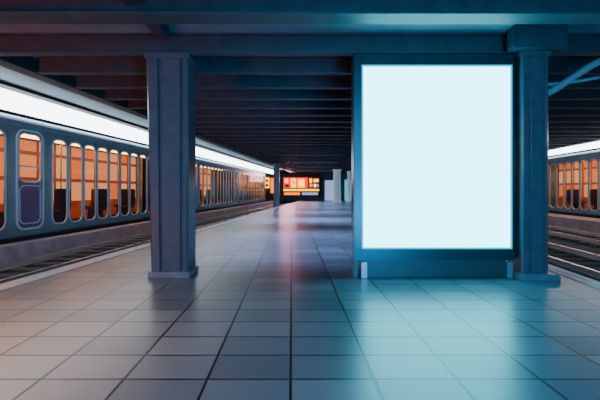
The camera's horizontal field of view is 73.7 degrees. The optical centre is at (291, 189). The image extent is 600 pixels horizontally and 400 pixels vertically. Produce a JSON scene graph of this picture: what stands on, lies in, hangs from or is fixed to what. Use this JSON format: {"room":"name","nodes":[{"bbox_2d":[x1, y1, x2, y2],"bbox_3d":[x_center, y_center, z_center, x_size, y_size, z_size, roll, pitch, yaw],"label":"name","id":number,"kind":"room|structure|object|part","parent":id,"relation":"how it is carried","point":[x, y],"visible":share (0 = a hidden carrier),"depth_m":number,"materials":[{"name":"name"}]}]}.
{"room":"metro station","nodes":[
{"label":"metro station","id":0,"kind":"room"},
{"bbox_2d":[0,203,286,279],"bbox_3d":[-5.593,2.100,28.325,7.015,0.300,63.000,0,0,7],"label":"trackbed","id":1,"kind":"structure","parent":0,"point":[282,203],"depth_m":10.20,"materials":[{"name":"grey gravel"}]},
{"bbox_2d":[0,274,19,278],"bbox_3d":[-6.148,1.930,8.860,2.000,0.090,0.260,0,0,7],"label":"sleeper","id":2,"kind":"object","parent":1,"relation":"on","point":[2,276],"visible":0.14,"depth_m":8.82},
{"bbox_2d":[1,267,41,272],"bbox_3d":[-6.068,1.930,9.556,2.000,0.090,0.260,0,0,7],"label":"sleeper","id":3,"kind":"object","parent":1,"relation":"on","point":[19,269],"visible":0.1,"depth_m":9.49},
{"bbox_2d":[26,262,60,266],"bbox_3d":[-5.988,1.930,10.251,2.000,0.090,0.260,0,0,7],"label":"sleeper","id":4,"kind":"object","parent":1,"relation":"on","point":[40,264],"visible":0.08,"depth_m":10.19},
{"bbox_2d":[46,258,79,261],"bbox_3d":[-5.908,1.930,10.947,2.000,0.090,0.260,0,0,7],"label":"sleeper","id":5,"kind":"object","parent":1,"relation":"on","point":[55,259],"visible":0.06,"depth_m":10.88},
{"bbox_2d":[63,254,94,257],"bbox_3d":[-5.828,1.930,11.642,2.000,0.090,0.260,0,0,7],"label":"sleeper","id":6,"kind":"object","parent":1,"relation":"on","point":[72,255],"visible":0.13,"depth_m":11.58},
{"bbox_2d":[80,250,105,253],"bbox_3d":[-5.748,1.930,12.338,2.000,0.090,0.260,0,0,7],"label":"sleeper","id":7,"kind":"object","parent":1,"relation":"on","point":[88,251],"visible":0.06,"depth_m":12.26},
{"bbox_2d":[92,247,121,249],"bbox_3d":[-5.668,1.930,13.033,2.000,0.090,0.260,0,0,7],"label":"sleeper","id":8,"kind":"object","parent":1,"relation":"on","point":[101,248],"visible":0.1,"depth_m":12.97,"materials":[{"name":"grey concrete"}]},
{"bbox_2d":[105,244,132,246],"bbox_3d":[-5.588,1.930,13.728,2.000,0.090,0.260,0,0,7],"label":"sleeper","id":9,"kind":"object","parent":1,"relation":"on","point":[113,245],"visible":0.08,"depth_m":13.67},
{"bbox_2d":[117,242,139,243],"bbox_3d":[-5.508,1.930,14.424,2.000,0.090,0.260,0,0,7],"label":"sleeper","id":10,"kind":"object","parent":1,"relation":"on","point":[121,242],"visible":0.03,"depth_m":14.36,"materials":[{"name":"grey concrete"}]},
{"bbox_2d":[0,201,273,263],"bbox_3d":[-5.576,1.680,25.303,0.463,0.540,57.001,0,0,7],"label":"ledge","id":11,"kind":"object","parent":1,"relation":"on","point":[10,252],"visible":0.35,"depth_m":12.82,"materials":[{"name":"concrete"}]},
{"bbox_2d":[125,239,150,241],"bbox_3d":[-5.428,1.930,15.119,2.000,0.090,0.260,0,0,7],"label":"sleeper","id":12,"kind":"object","parent":1,"relation":"on","point":[134,240],"visible":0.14,"depth_m":15.05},
{"bbox_2d":[0,202,283,271],"bbox_3d":[-4.721,1.809,27.218,0.141,0.150,61.001,0,0,7],"label":"rail","id":13,"kind":"object","parent":1,"relation":"on","point":[19,263],"visible":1,"depth_m":12.16,"materials":[{"name":"silver metal"}]},
{"bbox_2d":[0,202,292,283],"bbox_3d":[-3.380,1.809,27.063,0.141,0.150,61.001,0,0,7],"label":"rail","id":14,"kind":"object","parent":1,"relation":"on","point":[16,277],"visible":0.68,"depth_m":10.10,"materials":[{"name":"silver metal"}]},
{"bbox_3d":[-7.702,1.809,27.560,0.140,0.150,61.000,0,0,7],"label":"rail","id":15,"kind":"object","parent":1,"relation":"on","visible":0},
{"bbox_2d":[0,112,149,244],"bbox_3d":[-8.296,-0.185,15.912,2.760,3.830,13.120,0,0,7],"label":"train car","id":16,"kind":"object","parent":15,"relation":"on","point":[55,180],"visible":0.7,"depth_m":14.17,"materials":[{"name":"blue metal"}]},
{"bbox_3d":[-9.212,0.600,12.937,0.460,1.300,0.600,0,0,7],"label":"seat","id":17,"kind":"part","parent":16,"relation":"part of","materials":[{"name":"fabric"}]},
{"bbox_3d":[-7.476,-0.290,11.429,0.055,2.820,1.020,0,0,7],"label":"door","id":18,"kind":"part","parent":16,"relation":"part of","materials":[{"name":"blue metal"}]},
{"bbox_3d":[-7.483,-0.290,11.430,0.001,2.720,0.920,0,0,7],"label":"door panel","id":19,"kind":"part","parent":16,"relation":"part of","materials":[{"name":"blue metal"}]},
{"bbox_3d":[-8.954,0.600,15.182,0.460,1.300,0.600,0,0,7],"label":"seat","id":20,"kind":"part","parent":16,"relation":"part of","materials":[{"name":"fabric"}]},
{"bbox_3d":[-8.090,0.600,13.945,0.460,1.300,0.600,0,0,7],"label":"seat","id":21,"kind":"part","parent":16,"relation":"part of","materials":[{"name":"fabric"}]},
{"bbox_3d":[-8.696,0.600,17.428,0.460,1.300,0.600,0,0,7],"label":"seat","id":22,"kind":"part","parent":16,"relation":"part of","materials":[{"name":"fabric"}]},
{"bbox_3d":[-7.832,0.600,16.191,0.460,1.300,0.600,0,0,7],"label":"seat","id":23,"kind":"part","parent":16,"relation":"part of","materials":[{"name":"fabric"}]},
{"bbox_3d":[-8.438,0.600,19.673,0.460,1.300,0.600,0,0,7],"label":"seat","id":24,"kind":"part","parent":16,"relation":"part of","materials":[{"name":"fabric"}]},
{"bbox_3d":[-7.573,0.600,18.436,0.460,1.300,0.600,0,0,7],"label":"seat","id":25,"kind":"part","parent":16,"relation":"part of","materials":[{"name":"fabric"}]},
{"bbox_3d":[-6.311,1.809,27.400,0.140,0.150,61.000,0,0,7],"label":"rail","id":26,"kind":"object","parent":1,"relation":"on","visible":0},
{"bbox_2d":[196,157,237,212],"bbox_3d":[-6.793,-0.185,28.986,2.760,3.830,13.120,0,0,7],"label":"train car","id":27,"kind":"object","parent":26,"relation":"on","point":[216,182],"visible":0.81,"depth_m":31.56,"materials":[{"name":"blue metal"}]},
{"bbox_3d":[-5.972,-0.290,24.503,0.055,2.820,1.020,0,0,7],"label":"door","id":28,"kind":"part","parent":27,"relation":"part of","materials":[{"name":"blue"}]},
{"bbox_3d":[-6.328,0.600,29.265,0.460,1.300,0.600,0,0,7],"label":"seat","id":29,"kind":"part","parent":27,"relation":"part of","materials":[{"name":"fabric"}]},
{"bbox_3d":[-6.070,0.600,31.510,0.460,1.300,0.600,0,0,7],"label":"seat","id":30,"kind":"part","parent":27,"relation":"part of","materials":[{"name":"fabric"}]},
{"bbox_3d":[-5.812,0.600,33.755,0.460,1.300,0.600,0,0,7],"label":"seat","id":31,"kind":"part","parent":27,"relation":"part of","materials":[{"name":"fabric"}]},
{"bbox_2d":[236,167,264,205],"bbox_3d":[-5.289,-0.185,42.060,2.760,3.830,13.120,0,0,7],"label":"train car","id":32,"kind":"object","parent":26,"relation":"on","point":[251,184],"visible":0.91,"depth_m":42.18,"materials":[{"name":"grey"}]},
{"bbox_3d":[-4.469,-0.290,37.577,0.055,2.820,1.020,0,0,7],"label":"door","id":33,"kind":"part","parent":32,"relation":"part of","materials":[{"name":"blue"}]},
{"bbox_2d":[0,200,599,399],"bbox_3d":[2.674,1.800,28.000,9.485,0.600,65.513,0,0,7],"label":"floor","id":34,"kind":"structure","parent":0,"point":[273,308],"depth_m":4.27,"materials":[{"name":"tile"}]},
{"bbox_2d":[0,201,299,290],"bbox_3d":[-1.965,1.564,27.907,0.351,0.152,63.001,0,0,7],"label":"platform edge","id":35,"kind":"structure","parent":34,"relation":"on","point":[28,279],"depth_m":8.10,"materials":[{"name":"concrete"}]},
{"bbox_2d":[143,53,198,277],"bbox_3d":[-2.142,-0.425,7.140,0.796,3.850,0.680,0,0,0],"label":"column","id":36,"kind":"structure","parent":34,"relation":"on","point":[171,77],"depth_m":6.87,"materials":[{"name":"metal"}]},
{"bbox_3d":[-2.100,1.450,7.140,0.712,0.100,0.680,0,0,0],"label":"plate","id":37,"kind":"part","parent":36,"relation":"part of","materials":[{"name":"blue metal"}]},
{"bbox_2d":[273,163,279,206],"bbox_3d":[-1.350,-0.425,35.000,0.572,3.850,0.620,0,0,0],"label":"column","id":38,"kind":"structure","parent":34,"relation":"on","point":[276,165],"depth_m":34.76,"materials":[{"name":"metal"}]},
{"bbox_2d":[265,174,323,200],"bbox_3d":[-0.140,-0.370,57.230,9.240,3.740,2.540,0,0,0],"label":"kiosk","id":39,"kind":"object","parent":34,"relation":"on","point":[293,187],"visible":0.88,"depth_m":56.10,"materials":[{"name":"paint"}]},
{"bbox_3d":[1.330,-0.630,56.200,5.460,2.940,0.200,0,0,0],"label":"display frame","id":40,"kind":"part","parent":39,"relation":"part of","materials":[{"name":"grey"}]},
{"bbox_2d":[325,180,332,199],"bbox_3d":[5.582,0.050,58.200,1.595,2.900,0.400,0,0,0],"label":"billboard","id":41,"kind":"object","parent":34,"relation":"on","point":[328,183],"visible":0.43,"depth_m":58.00,"materials":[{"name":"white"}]},
{"bbox_2d":[332,169,341,202],"bbox_3d":[5.175,-0.425,46.000,1.012,3.850,1.012,0,0,0],"label":"pillar","id":42,"kind":"structure","parent":34,"relation":"on","point":[336,172],"depth_m":45.62,"materials":[{"name":"concrete"}]},
{"bbox_2d":[345,180,346,199],"bbox_3d":[9.643,0.000,58.200,3.915,3.000,0.400,0,0,0],"label":"storefront","id":43,"kind":"object","parent":34,"relation":"on","point":[345,180],"visible":0.21,"depth_m":58.00,"materials":[{"name":"teal glass"}]},
{"bbox_2d":[347,171,350,201],"bbox_3d":[7.125,-0.425,50.000,0.550,3.850,0.550,0,0,0],"label":"pillar","id":44,"kind":"structure","parent":34,"relation":"on","point":[348,172],"depth_m":49.78,"materials":[{"name":"concrete"}]},
{"bbox_2d":[351,53,513,277],"bbox_3d":[2.428,-0.425,6.960,2.745,3.850,0.320,0,0,0],"label":"billboard","id":45,"kind":"object","parent":34,"relation":"on","point":[432,135],"visible":1,"depth_m":6.85,"materials":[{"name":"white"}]},
{"bbox_2d":[507,51,560,280],"bbox_3d":[4.100,-0.425,6.980,0.652,3.850,0.820,0,0,0],"label":"column","id":46,"kind":"structure","parent":34,"relation":"on","point":[530,262],"depth_m":6.74,"materials":[{"name":"metal"}]},
{"bbox_3d":[4.100,1.450,6.980,0.652,0.100,0.820,0,0,0],"label":"plate","id":47,"kind":"part","parent":46,"relation":"part of","materials":[{"name":"blue metal"}]},
{"bbox_2d":[548,58,599,96],"bbox_3d":[5.260,-1.987,6.928,1.809,0.786,0.169,0,0,3],"label":"brace","id":48,"kind":"object","parent":46,"relation":"attached to","point":[570,79],"visible":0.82,"depth_m":6.92,"materials":[{"name":"blue paint"}]},
{"bbox_2d":[548,264,599,289],"bbox_3d":[7.180,1.564,26.855,0.330,0.152,63.000,0,0,7],"label":"platform edge","id":49,"kind":"structure","parent":34,"relation":"on","point":[559,272],"depth_m":6.80,"materials":[{"name":"concrete"}]},
{"bbox_2d":[548,264,599,284],"bbox_3d":[7.240,1.488,26.849,0.122,0.012,63.000,0,0,7],"label":"edge line","id":50,"kind":"structure","parent":49,"relation":"on","point":[549,265],"depth_m":6.99,"materials":[{"name":"white paint"}]},
{"bbox_2d":[0,24,599,171],"bbox_3d":[5.000,-2.800,28.000,42.000,0.200,66.000,0,0,0],"label":"ceiling","id":51,"kind":"structure","parent":0,"point":[9,76],"depth_m":6.77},
{"bbox_2d":[0,81,122,134],"bbox_3d":[-7.292,-2.405,12.304,0.800,0.570,6.380,0,0,7],"label":"strip light","id":52,"kind":"object","parent":51,"relation":"hanging from","point":[14,99],"visible":1,"depth_m":12.04,"materials":[{"name":"white plastic"}]},
{"bbox_2d":[106,121,147,144],"bbox_3d":[-6.561,-2.405,18.662,0.800,0.570,6.380,0,0,7],"label":"strip light","id":53,"kind":"object","parent":51,"relation":"hanging from","point":[124,130],"visible":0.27,"depth_m":16.64,"materials":[{"name":"white plastic"}]},
{"bbox_2d":[123,0,169,38],"bbox_3d":[-2.150,-2.615,1.850,0.200,0.170,9.700,0,0,0],"label":"ceiling beam","id":54,"kind":"structure","parent":51,"relation":"attached to","point":[161,31],"depth_m":6.33,"materials":[{"name":"metal"}]},
{"bbox_2d":[0,56,295,173],"bbox_3d":[-3.075,-2.525,27.532,0.324,0.350,62.001,0,0,7],"label":"girder","id":55,"kind":"object","parent":51,"relation":"attached to","point":[25,65],"visible":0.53,"depth_m":9.26,"materials":[{"name":"metal"}]},
{"bbox_2d":[196,144,219,159],"bbox_3d":[-5.830,-2.405,25.020,0.800,0.570,6.380,0,0,7],"label":"strip light","id":56,"kind":"object","parent":51,"relation":"hanging from","point":[201,151],"visible":0.56,"depth_m":25.93,"materials":[{"name":"white plastic"}]},
{"bbox_2d":[212,152,241,164],"bbox_3d":[-5.098,-2.405,31.378,0.800,0.570,6.380,0,0,7],"label":"strip light","id":57,"kind":"object","parent":51,"relation":"hanging from","point":[221,157],"visible":0.87,"depth_m":31.00,"materials":[{"name":"white plastic"}]},
{"bbox_2d":[234,159,255,168],"bbox_3d":[-4.367,-2.405,37.736,0.800,0.570,6.380,0,0,7],"label":"strip light","id":58,"kind":"object","parent":51,"relation":"hanging from","point":[242,163],"visible":0.84,"depth_m":37.37,"materials":[{"name":"white plastic"}]},
{"bbox_2d":[251,164,267,171],"bbox_3d":[-3.636,-2.405,44.094,0.800,0.570,6.380,0,0,7],"label":"strip light","id":59,"kind":"object","parent":51,"relation":"hanging from","point":[256,167],"visible":0.82,"depth_m":43.73,"materials":[{"name":"white plastic"}]},
{"bbox_2d":[264,167,273,173],"bbox_3d":[-2.905,-2.405,50.452,0.800,0.570,6.380,0,0,7],"label":"strip light","id":60,"kind":"object","parent":51,"relation":"hanging from","point":[268,170],"visible":0.73,"depth_m":49.95,"materials":[{"name":"white plastic"}]},
{"bbox_2d":[238,149,350,150],"bbox_3d":[5.853,-2.525,24.200,18.222,0.350,0.160,0,0,0],"label":"ceiling beam","id":61,"kind":"structure","parent":51,"relation":"attached to","point":[238,149],"depth_m":24.18,"materials":[{"name":"metal"}]},
{"bbox_2d":[243,151,350,152],"bbox_3d":[5.985,-2.525,25.350,18.222,0.350,0.160,0,0,0],"label":"ceiling beam","id":62,"kind":"structure","parent":51,"relation":"attached to","point":[243,151],"depth_m":25.30,"materials":[{"name":"metal"}]},
{"bbox_2d":[247,153,350,154],"bbox_3d":[6.118,-2.525,26.500,18.222,0.350,0.160,0,0,0],"label":"ceiling beam","id":63,"kind":"structure","parent":51,"relation":"attached to","point":[247,153],"depth_m":26.48,"materials":[{"name":"metal"}]},
{"bbox_2d":[0,0,599,23],"bbox_3d":[3.703,-2.525,5.500,18.222,0.350,0.340,0,0,0],"label":"ceiling beam","id":64,"kind":"structure","parent":51,"relation":"attached to","point":[11,11],"depth_m":5.49,"materials":[{"name":"metal"}]},
{"bbox_2d":[0,33,599,55],"bbox_3d":[3.869,-2.525,6.950,18.222,0.350,0.160,0,0,0],"label":"ceiling beam","id":65,"kind":"structure","parent":51,"relation":"attached to","point":[11,44],"depth_m":6.93,"materials":[{"name":"metal"}]},
{"bbox_2d":[250,155,350,155],"bbox_3d":[6.250,-2.525,27.650,18.222,0.350,0.160,0,0,0],"label":"ceiling beam","id":66,"kind":"structure","parent":51,"relation":"attached to","point":[250,155],"depth_m":27.57,"materials":[{"name":"metal"}]},
{"bbox_2d":[254,156,350,156],"bbox_3d":[6.382,-2.525,28.800,18.222,0.350,0.160,0,0,0],"label":"ceiling beam","id":67,"kind":"structure","parent":51,"relation":"attached to","point":[254,156],"depth_m":28.78,"materials":[{"name":"metal"}]},
{"bbox_2d":[257,157,350,158],"bbox_3d":[6.514,-2.525,29.950,18.222,0.350,0.160,0,0,0],"label":"ceiling beam","id":68,"kind":"structure","parent":51,"relation":"attached to","point":[257,157],"depth_m":29.91,"materials":[{"name":"metal"}]},
{"bbox_2d":[260,159,350,159],"bbox_3d":[6.647,-2.525,31.100,18.222,0.350,0.160,0,0,0],"label":"ceiling beam","id":69,"kind":"structure","parent":51,"relation":"attached to","point":[260,159],"depth_m":31.02,"materials":[{"name":"metal"}]},
{"bbox_2d":[263,160,350,160],"bbox_3d":[6.779,-2.525,32.250,18.222,0.350,0.160,0,0,0],"label":"ceiling beam","id":70,"kind":"structure","parent":51,"relation":"attached to","point":[263,160],"depth_m":32.17,"materials":[{"name":"metal"}]},
{"bbox_2d":[266,161,350,161],"bbox_3d":[6.911,-2.525,33.400,18.222,0.350,0.160,0,0,0],"label":"ceiling beam","id":71,"kind":"structure","parent":51,"relation":"attached to","point":[266,161],"depth_m":33.32,"materials":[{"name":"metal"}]},
{"bbox_2d":[268,162,350,162],"bbox_3d":[7.043,-2.525,34.550,18.222,0.350,0.160,0,0,0],"label":"ceiling beam","id":72,"kind":"structure","parent":51,"relation":"attached to","point":[268,162],"depth_m":34.47,"materials":[{"name":"metal"}]},
{"bbox_2d":[270,163,350,163],"bbox_3d":[7.176,-2.525,35.700,18.222,0.350,0.160,0,0,0],"label":"ceiling beam","id":73,"kind":"structure","parent":51,"relation":"attached to","point":[270,163],"depth_m":35.62,"materials":[{"name":"metal"}]},
{"bbox_2d":[272,164,350,164],"bbox_3d":[7.308,-2.525,36.850,18.222,0.350,0.160,0,0,0],"label":"ceiling beam","id":74,"kind":"structure","parent":51,"relation":"attached to","point":[272,164],"depth_m":36.86,"materials":[{"name":"metal"}]},
{"bbox_2d":[280,165,350,165],"bbox_3d":[7.572,-2.525,39.150,18.222,0.350,0.160,0,0,0],"label":"ceiling beam","id":75,"kind":"structure","parent":51,"relation":"attached to","point":[280,165],"depth_m":39.13,"materials":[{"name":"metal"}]},
{"bbox_2d":[280,166,350,166],"bbox_3d":[7.705,-2.525,40.300,18.222,0.350,0.160,0,0,0],"label":"ceiling beam","id":76,"kind":"structure","parent":51,"relation":"attached to","point":[280,166],"depth_m":40.22,"materials":[{"name":"metal"}]},
{"bbox_2d":[281,167,350,167],"bbox_3d":[7.969,-2.525,42.600,18.222,0.350,0.160,0,0,0],"label":"ceiling beam","id":77,"kind":"structure","parent":51,"relation":"attached to","point":[281,167],"depth_m":42.58,"materials":[{"name":"metal"}]},
{"bbox_2d":[283,168,350,168],"bbox_3d":[8.101,-2.525,43.750,18.222,0.350,0.160,0,0,0],"label":"ceiling beam","id":78,"kind":"structure","parent":51,"relation":"attached to","point":[283,168],"depth_m":43.72,"materials":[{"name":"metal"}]},
{"bbox_2d":[37,56,599,74],"bbox_3d":[4.002,-2.525,8.100,18.222,0.350,0.160,0,0,0],"label":"ceiling beam","id":79,"kind":"structure","parent":51,"relation":"attached to","point":[48,65],"depth_m":8.09,"materials":[{"name":"metal"}]},
{"bbox_2d":[286,169,350,169],"bbox_3d":[8.366,-2.525,46.050,18.222,0.350,0.160,0,0,0],"label":"ceiling beam","id":80,"kind":"structure","parent":51,"relation":"attached to","point":[286,169],"depth_m":45.97,"materials":[{"name":"metal"}]},
{"bbox_2d":[291,171,346,171],"bbox_3d":[9.027,-2.525,51.800,18.222,0.350,0.160,0,0,0],"label":"ceiling beam","id":81,"kind":"structure","parent":51,"relation":"attached to","point":[291,171],"depth_m":51.78,"materials":[{"name":"metal"}]},
{"bbox_2d":[288,170,350,170],"bbox_3d":[8.630,-2.525,48.350,18.222,0.350,0.160,0,0,0],"label":"ceiling beam","id":82,"kind":"structure","parent":51,"relation":"attached to","point":[288,170],"depth_m":48.27,"materials":[{"name":"metal"}]},
{"bbox_2d":[293,172,346,172],"bbox_3d":[9.292,-2.525,54.100,18.222,0.350,0.160,0,0,0],"label":"ceiling beam","id":83,"kind":"structure","parent":51,"relation":"attached to","point":[293,172],"depth_m":54.03,"materials":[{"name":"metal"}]},
{"bbox_2d":[296,173,346,173],"bbox_3d":[9.688,-2.525,57.550,18.222,0.350,0.160,0,0,0],"label":"ceiling beam","id":84,"kind":"structure","parent":51,"relation":"attached to","point":[296,173],"depth_m":57.47,"materials":[{"name":"metal"}]},
{"bbox_2d":[75,75,599,88],"bbox_3d":[4.134,-2.525,9.250,18.222,0.350,0.160,0,0,0],"label":"ceiling beam","id":85,"kind":"structure","parent":51,"relation":"attached to","point":[82,81],"depth_m":9.24,"materials":[{"name":"metal"}]},
{"bbox_2d":[104,89,599,99],"bbox_3d":[4.266,-2.525,10.400,18.222,0.350,0.160,0,0,0],"label":"ceiling beam","id":86,"kind":"structure","parent":51,"relation":"attached to","point":[110,94],"depth_m":10.38,"materials":[{"name":"metal"}]},
{"bbox_2d":[128,100,599,108],"bbox_3d":[4.398,-2.525,11.550,18.222,0.350,0.160,0,0,0],"label":"ceiling beam","id":87,"kind":"structure","parent":51,"relation":"attached to","point":[133,104],"depth_m":11.53,"materials":[{"name":"metal"}]},
{"bbox_2d":[147,109,599,115],"bbox_3d":[4.531,-2.525,12.700,18.222,0.350,0.160,0,0,0],"label":"ceiling beam","id":88,"kind":"structure","parent":51,"relation":"attached to","point":[199,112],"depth_m":12.69,"materials":[{"name":"metal"}]},
{"bbox_2d":[233,147,549,148],"bbox_3d":[5.721,-2.525,23.050,18.222,0.350,0.160,0,0,0],"label":"ceiling beam","id":89,"kind":"structure","parent":51,"relation":"attached to","point":[233,147],"depth_m":23.03,"materials":[{"name":"metal"}]},
{"bbox_2d":[227,145,560,146],"bbox_3d":[5.589,-2.525,21.900,18.222,0.350,0.160,0,0,0],"label":"ceiling beam","id":90,"kind":"structure","parent":51,"relation":"attached to","point":[228,145],"depth_m":21.82,"materials":[{"name":"metal"}]},
{"bbox_2d":[221,142,573,144],"bbox_3d":[5.456,-2.525,20.750,18.222,0.350,0.160,0,0,0],"label":"ceiling beam","id":91,"kind":"structure","parent":51,"relation":"attached to","point":[222,143],"depth_m":20.74,"materials":[{"name":"metal"}]},
{"bbox_2d":[196,116,599,122],"bbox_3d":[4.663,-2.525,13.850,18.222,0.350,0.160,0,0,0],"label":"ceiling beam","id":92,"kind":"structure","parent":51,"relation":"attached to","point":[199,119],"depth_m":13.83,"materials":[{"name":"metal"}]},
{"bbox_2d":[196,123,599,127],"bbox_3d":[4.795,-2.525,15.000,18.222,0.350,0.160,0,0,0],"label":"ceiling beam","id":93,"kind":"structure","parent":51,"relation":"attached to","point":[198,125],"depth_m":14.98,"materials":[{"name":"metal"}]},
{"bbox_2d":[196,128,599,131],"bbox_3d":[4.927,-2.525,16.150,18.222,0.350,0.160,0,0,0],"label":"ceiling beam","id":94,"kind":"structure","parent":51,"relation":"attached to","point":[197,129],"depth_m":16.14,"materials":[{"name":"metal"}]},
{"bbox_2d":[198,132,599,135],"bbox_3d":[5.060,-2.525,17.300,18.222,0.350,0.160,0,0,0],"label":"ceiling beam","id":95,"kind":"structure","parent":51,"relation":"attached to","point":[199,133],"depth_m":17.29,"materials":[{"name":"metal"}]},
{"bbox_2d":[214,139,587,141],"bbox_3d":[5.324,-2.525,19.600,18.222,0.350,0.160,0,0,0],"label":"ceiling beam","id":96,"kind":"structure","parent":51,"relation":"attached to","point":[216,140],"depth_m":19.59,"materials":[{"name":"metal"}]},
{"bbox_2d":[207,136,599,138],"bbox_3d":[5.192,-2.525,18.450,18.222,0.350,0.160,0,0,0],"label":"ceiling beam","id":97,"kind":"structure","parent":51,"relation":"attached to","point":[208,137],"depth_m":18.43,"materials":[{"name":"metal"}]},
{"bbox_2d":[507,24,567,51],"bbox_3d":[4.060,-2.515,6.630,0.880,0.370,0.260,0,0,0],"label":"bracket","id":98,"kind":"object","parent":51,"relation":"attached to","point":[520,37],"visible":1,"depth_m":6.50,"materials":[{"name":"metal"}]},
{"bbox_2d":[548,147,572,155],"bbox_3d":[15.945,-2.405,25.737,0.800,0.570,6.380,0,0,7],"label":"strip light","id":99,"kind":"object","parent":51,"relation":"hanging from","point":[559,151],"visible":0.11,"depth_m":23.55,"materials":[{"name":"white plastic"}]},
{"bbox_2d":[548,139,599,150],"bbox_3d":[15.304,-2.525,25.418,0.326,0.350,62.001,0,0,7],"label":"girder","id":100,"kind":"object","parent":51,"relation":"attached to","point":[588,140],"visible":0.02,"depth_m":20.66,"materials":[{"name":"metal"}]},
{"bbox_2d":[567,141,599,151],"bbox_3d":[15.214,-2.405,19.379,0.800,0.570,6.380,0,0,7],"label":"strip light","id":101,"kind":"object","parent":51,"relation":"hanging from","point":[594,145],"visible":0.41,"depth_m":21.06,"materials":[{"name":"white plastic"}]},
{"bbox_2d":[262,172,346,202],"bbox_3d":[9.000,-0.225,60.150,34.000,4.950,0.300,0,0,0],"label":"wall","id":102,"kind":"structure","parent":0,"point":[326,176],"depth_m":60.01,"materials":[{"name":"paint"}]},
{"bbox_2d":[548,237,599,278],"bbox_3d":[13.623,2.100,26.115,12.700,0.300,63.000,0,0,7],"label":"trackbed","id":103,"kind":"structure","parent":0,"point":[596,250],"depth_m":13.80,"materials":[{"name":"grey gravel"}]},
{"bbox_2d":[548,250,569,253],"bbox_3d":[7.668,1.930,12.405,2.000,0.090,0.260,0,0,7],"label":"sleeper","id":104,"kind":"object","parent":103,"relation":"on","point":[549,251],"visible":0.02,"depth_m":12.24,"materials":[{"name":"grey concrete"}]},
{"bbox_2d":[548,254,583,257],"bbox_3d":[7.588,1.930,11.710,2.000,0.090,0.260,0,0,7],"label":"sleeper","id":105,"kind":"object","parent":103,"relation":"on","point":[552,255],"visible":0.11,"depth_m":11.56,"materials":[{"name":"grey concrete"}]},
{"bbox_2d":[548,235,597,237],"bbox_3d":[11.548,1.930,16.388,2.000,0.090,0.260,0,0,7],"label":"sleeper","id":106,"kind":"object","parent":103,"relation":"on","point":[549,236],"visible":0.26,"depth_m":16.24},
{"bbox_2d":[548,231,599,244],"bbox_3d":[11.869,1.809,25.310,0.141,0.150,61.001,0,0,7],"label":"rail","id":107,"kind":"object","parent":103,"relation":"on","point":[577,238],"visible":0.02,"depth_m":15.03,"materials":[{"name":"silver metal"}]},
{"bbox_2d":[548,225,599,237],"bbox_3d":[13.260,1.809,25.150,0.141,0.150,61.001,0,0,7],"label":"rail","id":108,"kind":"object","parent":103,"relation":"on","point":[592,234],"visible":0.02,"depth_m":17.44,"materials":[{"name":"silver metal"}]},
{"bbox_2d":[548,213,599,233],"bbox_3d":[14.929,1.680,22.945,1.421,0.540,57.000,0,0,7],"label":"ledge","id":109,"kind":"object","parent":103,"relation":"on","point":[588,224],"visible":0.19,"depth_m":19.79,"materials":[{"name":"concrete"}]},
{"bbox_2d":[548,262,599,266],"bbox_3d":[7.428,1.930,10.319,2.000,0.090,0.260,0,0,7],"label":"sleeper","id":110,"kind":"object","parent":103,"relation":"on","point":[585,264],"visible":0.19,"depth_m":10.20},
{"bbox_2d":[555,237,599,239],"bbox_3d":[11.468,1.930,15.693,2.000,0.090,0.260,0,0,7],"label":"sleeper","id":111,"kind":"object","parent":103,"relation":"on","point":[558,238],"visible":0.46,"depth_m":15.65,"materials":[{"name":"grey concrete"}]},
{"bbox_2d":[558,258,598,261],"bbox_3d":[7.508,1.930,11.014,2.000,0.090,0.260,0,0,7],"label":"sleeper","id":112,"kind":"object","parent":103,"relation":"on","point":[565,259],"visible":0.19,"depth_m":10.87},
{"bbox_2d":[559,267,599,271],"bbox_3d":[7.348,1.930,9.624,2.000,0.090,0.260,0,0,7],"label":"sleeper","id":113,"kind":"object","parent":103,"relation":"on","point":[593,268],"visible":0.12,"depth_m":9.61,"materials":[{"name":"grey concrete"}]},
{"bbox_2d":[576,242,594,244],"bbox_3d":[11.308,1.930,14.302,2.000,0.090,0.260,0,0,7],"label":"sleeper","id":114,"kind":"object","parent":103,"relation":"on","point":[580,243],"visible":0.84,"depth_m":14.28,"materials":[{"name":"grey concrete"}]},
{"bbox_3d":[16.588,1.809,24.767,0.140,0.150,61.000,0,0,7],"label":"rail","id":115,"kind":"object","parent":103,"relation":"on","visible":0},
{"bbox_2d":[548,149,599,217],"bbox_3d":[16.922,-0.185,21.809,2.760,3.830,13.120,0,0,7],"label":"train car","id":116,"kind":"object","parent":115,"relation":"on","point":[573,179],"visible":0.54,"depth_m":23.97,"materials":[{"name":"blue metal"}]},
{"bbox_3d":[16.716,0.600,23.776,0.460,1.300,0.600,0,0,7],"label":"seat","id":117,"kind":"part","parent":116,"relation":"part of","materials":[{"name":"fabric"}]},
{"bbox_3d":[17.838,0.600,24.784,0.460,1.300,0.600,0,0,7],"label":"seat","id":118,"kind":"part","parent":116,"relation":"part of","materials":[{"name":"fabric"}]},
{"bbox_3d":[16.458,0.600,21.531,0.460,1.300,0.600,0,0,7],"label":"seat","id":119,"kind":"part","parent":116,"relation":"part of","materials":[{"name":"fabric"}]},
{"bbox_3d":[9.187,1.930,25.618,2.000,0.090,0.260,0,0,7],"label":"sleeper","id":120,"kind":"object","parent":103,"relation":"on","visible":0},
{"bbox_2d":[548,256,599,279],"bbox_3d":[8.492,1.809,25.698,0.143,0.150,61.001,0,0,7],"label":"rail","id":121,"kind":"object","parent":120,"relation":"on","point":[580,269],"visible":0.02,"depth_m":9.28,"materials":[{"name":"silver metal"}]},
{"bbox_2d":[548,242,599,261],"bbox_3d":[9.882,1.809,25.538,0.141,0.150,61.001,0,0,7],"label":"rail","id":122,"kind":"object","parent":120,"relation":"on","point":[596,257],"visible":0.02,"depth_m":11.66,"materials":[{"name":"silver metal"}]}
]}

